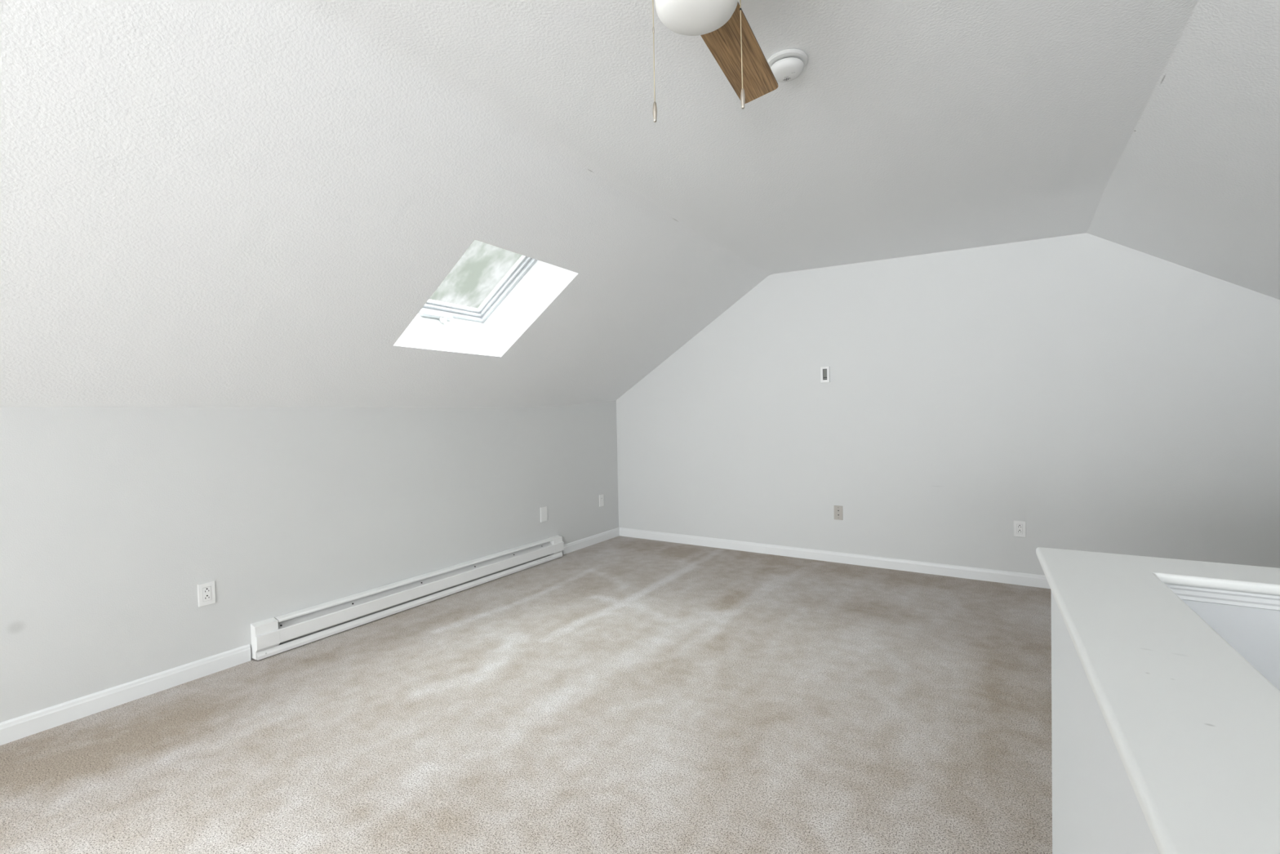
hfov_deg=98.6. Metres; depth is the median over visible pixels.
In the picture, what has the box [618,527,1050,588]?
baseboard
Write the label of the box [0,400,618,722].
wall
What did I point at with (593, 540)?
baseboard
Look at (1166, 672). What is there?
wall
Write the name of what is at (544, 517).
blank wall plate
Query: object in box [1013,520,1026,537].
wall outlet
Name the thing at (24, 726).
baseboard
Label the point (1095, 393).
wall
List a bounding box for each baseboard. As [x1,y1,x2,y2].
[0,644,250,745]
[562,527,619,554]
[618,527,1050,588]
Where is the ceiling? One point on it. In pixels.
(204, 203)
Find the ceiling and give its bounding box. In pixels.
[0,0,1279,407]
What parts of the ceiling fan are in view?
pull chain, glass globe, blade, pull chain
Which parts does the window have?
crank handle, pane, sash, frame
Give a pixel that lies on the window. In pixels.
(491, 328)
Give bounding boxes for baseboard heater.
[250,534,564,660]
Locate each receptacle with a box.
[203,586,211,601]
[1017,524,1022,533]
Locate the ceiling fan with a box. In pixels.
[652,0,777,122]
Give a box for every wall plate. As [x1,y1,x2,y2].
[540,506,547,522]
[834,505,843,519]
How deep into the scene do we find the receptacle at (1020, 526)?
3.89 m
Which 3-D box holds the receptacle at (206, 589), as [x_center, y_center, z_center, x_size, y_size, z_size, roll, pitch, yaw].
[-2.162,0.834,2.751,0.001,0.067,0.033,0,1,33]
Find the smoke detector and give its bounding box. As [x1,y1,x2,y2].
[767,48,808,82]
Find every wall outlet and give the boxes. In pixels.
[197,581,215,607]
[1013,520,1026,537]
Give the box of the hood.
[275,537,553,622]
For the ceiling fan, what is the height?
0.535 m
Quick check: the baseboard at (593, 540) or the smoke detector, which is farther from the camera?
the baseboard at (593, 540)
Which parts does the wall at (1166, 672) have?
ledge moulding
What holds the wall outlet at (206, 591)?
attached to the wall at (113, 519)
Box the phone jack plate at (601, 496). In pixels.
[599,493,604,506]
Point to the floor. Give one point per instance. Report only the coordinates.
(618, 695)
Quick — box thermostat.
[820,366,830,382]
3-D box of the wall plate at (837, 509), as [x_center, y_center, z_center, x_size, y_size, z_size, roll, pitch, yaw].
[1.643,0.710,4.561,0.070,0.117,0.007,0,1,33]
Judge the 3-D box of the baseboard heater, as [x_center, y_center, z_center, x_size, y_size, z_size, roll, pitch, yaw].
[-1.372,1.100,3.928,0.066,0.184,2.445,0,1,33]
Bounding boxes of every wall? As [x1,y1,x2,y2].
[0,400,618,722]
[616,232,1279,575]
[1035,546,1279,853]
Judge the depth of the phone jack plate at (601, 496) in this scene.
5.51 m
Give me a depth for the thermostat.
4.58 m
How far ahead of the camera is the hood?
3.65 m
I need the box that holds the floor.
[0,535,1052,853]
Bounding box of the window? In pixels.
[393,244,577,356]

